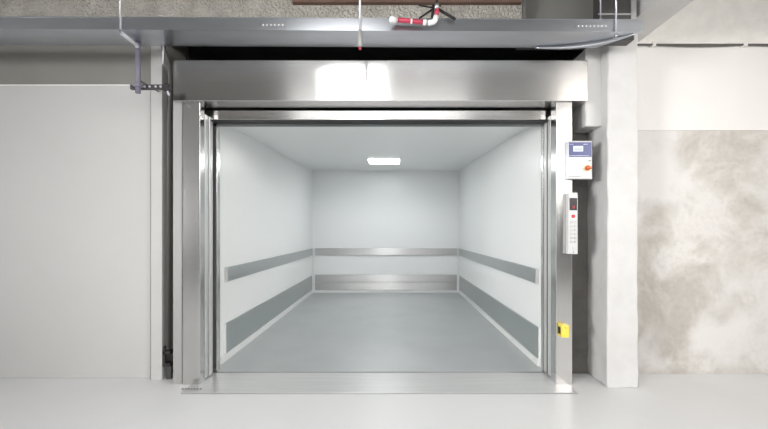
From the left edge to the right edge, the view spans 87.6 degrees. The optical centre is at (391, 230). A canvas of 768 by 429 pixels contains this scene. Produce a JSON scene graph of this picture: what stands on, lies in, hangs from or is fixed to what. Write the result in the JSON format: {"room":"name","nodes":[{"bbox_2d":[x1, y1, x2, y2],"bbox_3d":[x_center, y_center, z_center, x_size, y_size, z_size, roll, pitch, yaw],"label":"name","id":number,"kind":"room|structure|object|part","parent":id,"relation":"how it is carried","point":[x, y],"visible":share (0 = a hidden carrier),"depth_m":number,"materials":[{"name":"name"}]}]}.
{"room":"freight elevator lobby","nodes":[
{"label":"freight elevator lobby","id":0,"kind":"room"},
{"bbox_2d":[186,46,267,114],"bbox_3d":[-1.815,-0.125,5.450,0.270,3.050,4.300,0,0,0],"label":"wall","id":1,"kind":"structure","parent":0,"point":[192,52],"depth_m":3.56,"materials":[{"name":"concrete"}]},
{"bbox_2d":[0,0,521,360],"bbox_3d":[-4.014,-0.350,3.145,9.972,2.900,0.310,0,0,0],"label":"wall","id":2,"kind":"structure","parent":0,"point":[70,8],"depth_m":2.99,"materials":[{"name":"concrete"}]},
{"bbox_2d":[0,84,129,85],"bbox_3d":[-5.403,-1.090,3.002,7.195,0.009,0.035,0,0,0],"label":"trim","id":3,"kind":"structure","parent":2,"relation":"attached to","point":[0,84],"depth_m":2.98,"materials":[{"name":"white paint"}]},
{"bbox_2d":[0,86,150,377],"bbox_3d":[-5.403,0.006,3.005,7.195,2.188,0.030,0,0,0],"label":"wall panel","id":4,"kind":"object","parent":2,"relation":"attached to","point":[75,161],"depth_m":2.99,"materials":[{"name":"white paint"}]},
{"bbox_2d":[130,81,171,95],"bbox_3d":[-1.684,-0.977,2.770,0.209,0.112,0.318,0,0,-45],"label":"bracket","id":5,"kind":"object","parent":2,"relation":"attached to","point":[166,87],"visible":0.96,"depth_m":2.72,"materials":[{"name":"grey metal"}]},
{"bbox_2d":[151,46,166,379],"bbox_3d":[-1.738,-0.160,2.985,0.083,2.520,0.070,0,0,0],"label":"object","id":6,"kind":"structure","parent":2,"relation":"attached to","point":[158,70],"depth_m":2.95,"materials":[{"name":"grey paint"}]},
{"bbox_2d":[292,0,521,4],"bbox_3d":[0.111,-1.744,2.970,1.696,0.113,0.040,0,0,0],"label":"trim","id":7,"kind":"structure","parent":2,"relation":"attached to","point":[295,2],"depth_m":2.95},
{"bbox_2d":[204,46,555,109],"bbox_3d":[-0.100,-1.750,5.470,3.700,0.200,4.660,0,0,0],"label":"ceiling","id":8,"kind":"structure","parent":0,"point":[219,52],"depth_m":3.74,"materials":[{"name":"concrete"}]},
{"bbox_2d":[0,374,767,428],"bbox_3d":[-1.250,1.200,-1.350,15.500,0.200,9.300,0,0,0],"label":"floor","id":9,"kind":"structure","parent":0,"point":[658,401],"depth_m":2.49,"materials":[{"name":"concrete"}]},
{"bbox_2d":[163,346,172,378],"bbox_3d":[-1.661,0.975,2.978,0.056,0.250,0.065,0,0,0],"label":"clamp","id":10,"kind":"object","parent":9,"relation":"on","point":[168,364],"visible":0.91,"depth_m":2.96,"materials":[{"name":"black metal"}]},
{"bbox_3d":[-1.678,0.912,2.955,0.015,0.125,0.020,0,0,0],"label":"screw plate","id":11,"kind":"part","parent":10,"relation":"part of","materials":[{"name":"black metal"}]},
{"bbox_2d":[213,124,544,372],"bbox_3d":[-0.110,0.035,5.153,2.700,2.331,4.074,0,0,0],"label":"car","id":12,"kind":"object","parent":9,"relation":"on","point":[338,248],"visible":0.91,"depth_m":4.51,"materials":[{"name":"metal"}]},
{"bbox_3d":[-1.391,0.110,3.147,0.057,1.980,0.057,0,0,0],"label":"post","id":13,"kind":"part","parent":12,"relation":"part of","materials":[{"name":"metal"}]},
{"bbox_3d":[-1.411,1.071,5.190,0.018,0.058,3.880,0,0,0],"label":"skirting","id":14,"kind":"part","parent":12,"relation":"part of","materials":[{"name":"white metal"}]},
{"bbox_3d":[-1.414,0.912,5.230,0.012,0.255,3.660,0,0,0],"label":"kick plate","id":15,"kind":"part","parent":12,"relation":"part of","materials":[{"name":"metal"}]},
{"bbox_3d":[-1.409,0.371,5.230,0.022,0.122,3.640,0,0,0],"label":"bumper rail","id":16,"kind":"part","parent":12,"relation":"part of","materials":[{"name":"metal"}]},
{"bbox_3d":[-1.405,0.700,7.133,0.030,0.800,0.035,0,0,0],"label":"corner post","id":17,"kind":"part","parent":12,"relation":"part of","materials":[{"name":"white metal"}]},
{"bbox_3d":[-0.110,1.130,5.141,2.620,0.060,4.018,0,0,0],"label":"floor plate","id":18,"kind":"part","parent":12,"relation":"part of","materials":[{"name":"metal"}]},
{"bbox_3d":[-0.110,-1.016,5.151,2.620,0.231,3.998,0,0,0],"label":"ceiling panel","id":19,"kind":"part","parent":12,"relation":"part of","materials":[{"name":"white metal"}]},
{"bbox_2d":[368,159,398,163],"bbox_3d":[-0.115,-1.013,5.850,0.440,0.027,0.500,0,0,0],"label":"diffuser","id":20,"kind":"object","parent":12,"relation":"attached to","point":[370,161],"depth_m":5.81,"materials":[{"name":"white plastic"}]},
{"bbox_3d":[-0.110,1.079,7.140,2.584,0.042,0.020,0,0,0],"label":"skirting","id":21,"kind":"part","parent":12,"relation":"part of","materials":[{"name":"white metal"}]},
{"bbox_3d":[-0.110,0.984,7.143,2.530,0.142,0.014,0,0,0],"label":"kick plate","id":22,"kind":"part","parent":12,"relation":"part of","materials":[{"name":"metal"}]},
{"bbox_3d":[-0.110,0.845,7.143,2.530,0.126,0.014,0,0,0],"label":"kick plate","id":23,"kind":"part","parent":12,"relation":"part of","materials":[{"name":"metal"}]},
{"bbox_3d":[-0.110,0.371,7.139,2.530,0.122,0.022,0,0,0],"label":"bumper rail","id":24,"kind":"part","parent":12,"relation":"part of","materials":[{"name":"metal"}]},
{"bbox_3d":[1.185,0.700,7.133,0.030,0.800,0.035,0,0,0],"label":"corner post","id":25,"kind":"part","parent":12,"relation":"part of","materials":[{"name":"white metal"}]},
{"bbox_3d":[1.189,0.371,5.170,0.022,0.122,3.760,0,0,0],"label":"bumper rail","id":26,"kind":"part","parent":12,"relation":"part of","materials":[{"name":"metal"}]},
{"bbox_3d":[1.191,1.071,5.190,0.018,0.058,3.880,0,0,0],"label":"skirting","id":27,"kind":"part","parent":12,"relation":"part of","materials":[{"name":"white metal"}]},
{"bbox_3d":[1.194,0.912,5.155,0.012,0.255,3.810,0,0,0],"label":"kick plate","id":28,"kind":"part","parent":12,"relation":"part of","materials":[{"name":"metal"}]},
{"bbox_3d":[1.206,0.110,3.145,0.057,1.980,0.040,0,0,0],"label":"post","id":29,"kind":"part","parent":12,"relation":"part of","materials":[{"name":"metal"}]},
{"bbox_2d":[173,60,587,393],"bbox_3d":[-0.102,0.043,2.907,2.987,2.514,0.414,0,0,0],"label":"door frame","id":30,"kind":"structure","parent":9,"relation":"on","point":[561,86],"depth_m":2.86,"materials":[{"name":"metal"}]},
{"bbox_3d":[-1.485,0.114,2.967,0.220,1.948,0.045,0,0,0],"label":"door panel","id":31,"kind":"part","parent":30,"relation":"part of","materials":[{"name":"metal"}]},
{"bbox_3d":[-1.478,0.114,3.030,0.220,1.948,0.050,0,0,0],"label":"door panel","id":32,"kind":"part","parent":30,"relation":"part of","materials":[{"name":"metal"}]},
{"bbox_3d":[-0.088,1.198,2.903,2.700,0.203,0.378,0,0,0],"label":"sill plate","id":33,"kind":"part","parent":30,"relation":"part of","materials":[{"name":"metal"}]},
{"bbox_3d":[-0.082,-1.069,2.920,2.947,0.291,0.160,0,0,0],"label":"header panel","id":34,"kind":"part","parent":30,"relation":"part of","materials":[{"name":"metal"}]},
{"bbox_3d":[1.223,0.114,3.085,0.090,1.948,0.040,0,0,0],"label":"door panel","id":35,"kind":"part","parent":30,"relation":"part of","materials":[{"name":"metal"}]},
{"bbox_3d":[1.225,0.114,3.010,0.090,1.948,0.050,0,0,0],"label":"door panel","id":36,"kind":"part","parent":30,"relation":"part of","materials":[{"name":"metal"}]},
{"bbox_2d":[558,323,568,337],"bbox_3d":[1.209,0.701,2.823,0.058,0.088,0.070,0,0,0],"label":"box","id":37,"kind":"object","parent":30,"relation":"attached to","point":[563,328],"visible":1,"depth_m":2.79,"materials":[{"name":"yellow plastic"}]},
{"bbox_2d":[566,193,577,253],"bbox_3d":[1.274,-0.054,2.832,0.067,0.433,0.053,0,0,0],"label":"panel","id":38,"kind":"object","parent":30,"relation":"attached to","point":[571,198],"visible":1,"depth_m":2.81,"materials":[{"name":"grey metal"}]},
{"bbox_2d":[566,141,591,179],"bbox_3d":[1.329,-0.501,2.824,0.173,0.275,0.068,0,0,0],"label":"control box","id":39,"kind":"object","parent":30,"relation":"attached to","point":[578,153],"visible":1,"depth_m":2.82,"materials":[{"name":"metal"}]},
{"bbox_2d":[587,34,637,387],"bbox_3d":[1.616,-0.172,2.950,0.222,2.556,0.310,0,0,0],"label":"concrete column","id":40,"kind":"structure","parent":9,"relation":"on","point":[612,324],"depth_m":2.80,"materials":[{"name":"paint"}]},
{"bbox_2d":[573,48,600,132],"bbox_3d":[1.454,-1.039,2.987,0.120,0.568,0.209,0,0,0],"label":"corbel","id":41,"kind":"object","parent":40,"relation":"attached to","point":[587,117],"visible":0.72,"depth_m":2.89,"materials":[{"name":"paint"}]},
{"bbox_2d":[502,50,583,109],"bbox_3d":[1.625,-0.125,5.450,0.250,3.050,4.300,0,0,0],"label":"wall","id":42,"kind":"structure","parent":0,"point":[558,54],"depth_m":3.55,"materials":[{"name":"concrete"}]},
{"bbox_2d":[516,0,767,373],"bbox_3d":[3.736,-0.350,3.190,5.528,2.900,0.220,0,0,0],"label":"wall","id":43,"kind":"structure","parent":0,"point":[702,210],"depth_m":3.08,"materials":[{"name":"concrete"}]},
{"bbox_2d":[522,0,525,18],"bbox_3d":[0.990,-1.610,3.040,0.022,0.380,0.080,0,0,0],"label":"trim","id":44,"kind":"structure","parent":43,"relation":"attached to","point":[523,1],"depth_m":3.00,"materials":[{"name":"grey paint"}]},
{"bbox_2d":[637,46,767,130],"bbox_3d":[4.105,-1.107,3.076,4.790,0.666,0.008,0,0,0],"label":"wall panel","id":45,"kind":"object","parent":43,"relation":"attached to","point":[723,88],"depth_m":3.07,"materials":[{"name":"white paint"}]},
{"bbox_2d":[638,0,767,43],"bbox_3d":[4.105,-1.614,3.062,4.790,0.373,0.035,0,0,0],"label":"ceiling","id":46,"kind":"structure","parent":43,"relation":"attached to","point":[699,21],"depth_m":3.04,"materials":[{"name":"paint"}]},
{"bbox_2d":[638,44,767,46],"bbox_3d":[3.471,-1.421,3.055,3.208,0.029,0.019,0,0,0],"label":"cable","id":47,"kind":"object","parent":43,"relation":"attached to","point":[676,45],"visible":0.95,"depth_m":3.05,"materials":[{"name":"grey plastic"}]},
{"bbox_3d":[-1.250,-1.900,-1.350,15.500,0.200,9.300,0,0,0],"label":"ceiling","id":48,"kind":"structure","parent":0,"visible":0},
{"bbox_2d":[119,0,121,33],"bbox_3d":[-1.705,-1.524,2.512,0.022,0.573,0.019,0,0,0],"label":"rod","id":49,"kind":"object","parent":48,"relation":"hanging from","point":[120,1],"visible":1,"depth_m":2.51,"materials":[{"name":"silver metal"}]},
{"bbox_2d":[358,0,361,49],"bbox_3d":[-0.201,-1.475,2.512,0.031,0.670,0.031,0,0,0],"label":"rod","id":50,"kind":"object","parent":48,"relation":"hanging from","point":[359,30],"visible":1,"depth_m":2.50,"materials":[{"name":"silver metal"}]},
{"bbox_2d":[389,0,455,25],"bbox_3d":[0.190,-1.539,2.473,0.420,0.542,0.054,0,0,-5],"label":"pipe","id":51,"kind":"object","parent":48,"relation":"hanging from","point":[435,15],"visible":1,"depth_m":2.46,"materials":[{"name":"red paint"}]},
{"bbox_2d":[614,0,617,37],"bbox_3d":[1.408,-1.515,2.515,0.022,0.590,0.019,0,0,0],"label":"rod","id":52,"kind":"object","parent":48,"relation":"hanging from","point":[615,34],"visible":1,"depth_m":2.51,"materials":[{"name":"silver metal"}]},
{"bbox_2d":[0,16,642,48],"bbox_3d":[-3.708,-1.309,2.637,10.585,0.155,0.232,0,0,0],"label":"cable tray","id":53,"kind":"object","parent":52,"relation":"hanging from","point":[14,30],"visible":1,"depth_m":2.55,"materials":[{"name":"metal"}]},
{"bbox_2d":[118,31,140,93],"bbox_3d":[-1.713,-1.101,2.612,0.040,0.342,0.212,0,0,0],"label":"conduit","id":54,"kind":"object","parent":53,"relation":"attached to","point":[136,44],"visible":1,"depth_m":2.69,"materials":[{"name":"grey metal"}]},
{"bbox_3d":[-1.709,-1.238,2.607,0.025,0.042,0.203,0,0,-3],"label":"elbow arm","id":55,"kind":"part","parent":54,"relation":"part of","materials":[{"name":"grey metal"}]},
{"bbox_2d":[162,46,163,63],"bbox_3d":[-1.593,-1.231,2.759,0.039,0.153,0.013,0,0,-27],"label":"hook","id":56,"kind":"object","parent":53,"relation":"hanging from","point":[162,46],"visible":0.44,"depth_m":2.76,"materials":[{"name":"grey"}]},
{"bbox_2d":[161,46,172,349],"bbox_3d":[-1.617,-0.211,2.888,0.056,2.181,0.204,0,0,-20],"label":"cable","id":57,"kind":"object","parent":53,"relation":"hanging from","point":[166,59],"visible":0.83,"depth_m":2.95,"materials":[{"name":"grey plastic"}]},
{"bbox_3d":[-0.755,-1.306,2.526,0.167,0.041,0.003,0,0,0],"label":"splice plate","id":58,"kind":"part","parent":53,"relation":"part of","materials":[{"name":"metal"}]},
{"bbox_3d":[1.259,-1.297,2.526,0.216,0.041,0.003,0,0,0],"label":"splice plate","id":59,"kind":"part","parent":53,"relation":"part of","materials":[{"name":"metal"}]},
{"bbox_2d":[593,0,635,45],"bbox_3d":[1.485,-1.521,2.682,0.250,0.518,0.096,0,0,0],"label":"metal box","id":60,"kind":"object","parent":53,"relation":"on","point":[626,9],"visible":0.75,"depth_m":2.64,"materials":[{"name":"grey metal"}]},
{"bbox_3d":[1.485,-1.430,2.639,0.250,0.010,0.005,0,0,0],"label":"seam rail","id":61,"kind":"part","parent":60,"relation":"part of","materials":[{"name":"grey metal"}]},
{"bbox_3d":[1.593,-1.570,2.638,0.035,0.420,0.007,0,0,0],"label":"edge rail","id":62,"kind":"part","parent":60,"relation":"part of","materials":[{"name":"grey metal"}]},
{"bbox_2d":[636,0,692,41],"bbox_3d":[1.765,-1.620,-1.460,0.230,0.360,9.080,0,0,0],"label":"ceiling beam","id":63,"kind":"structure","parent":48,"relation":"attached to","point":[654,13],"depth_m":2.65,"materials":[{"name":"paint"}]}
]}

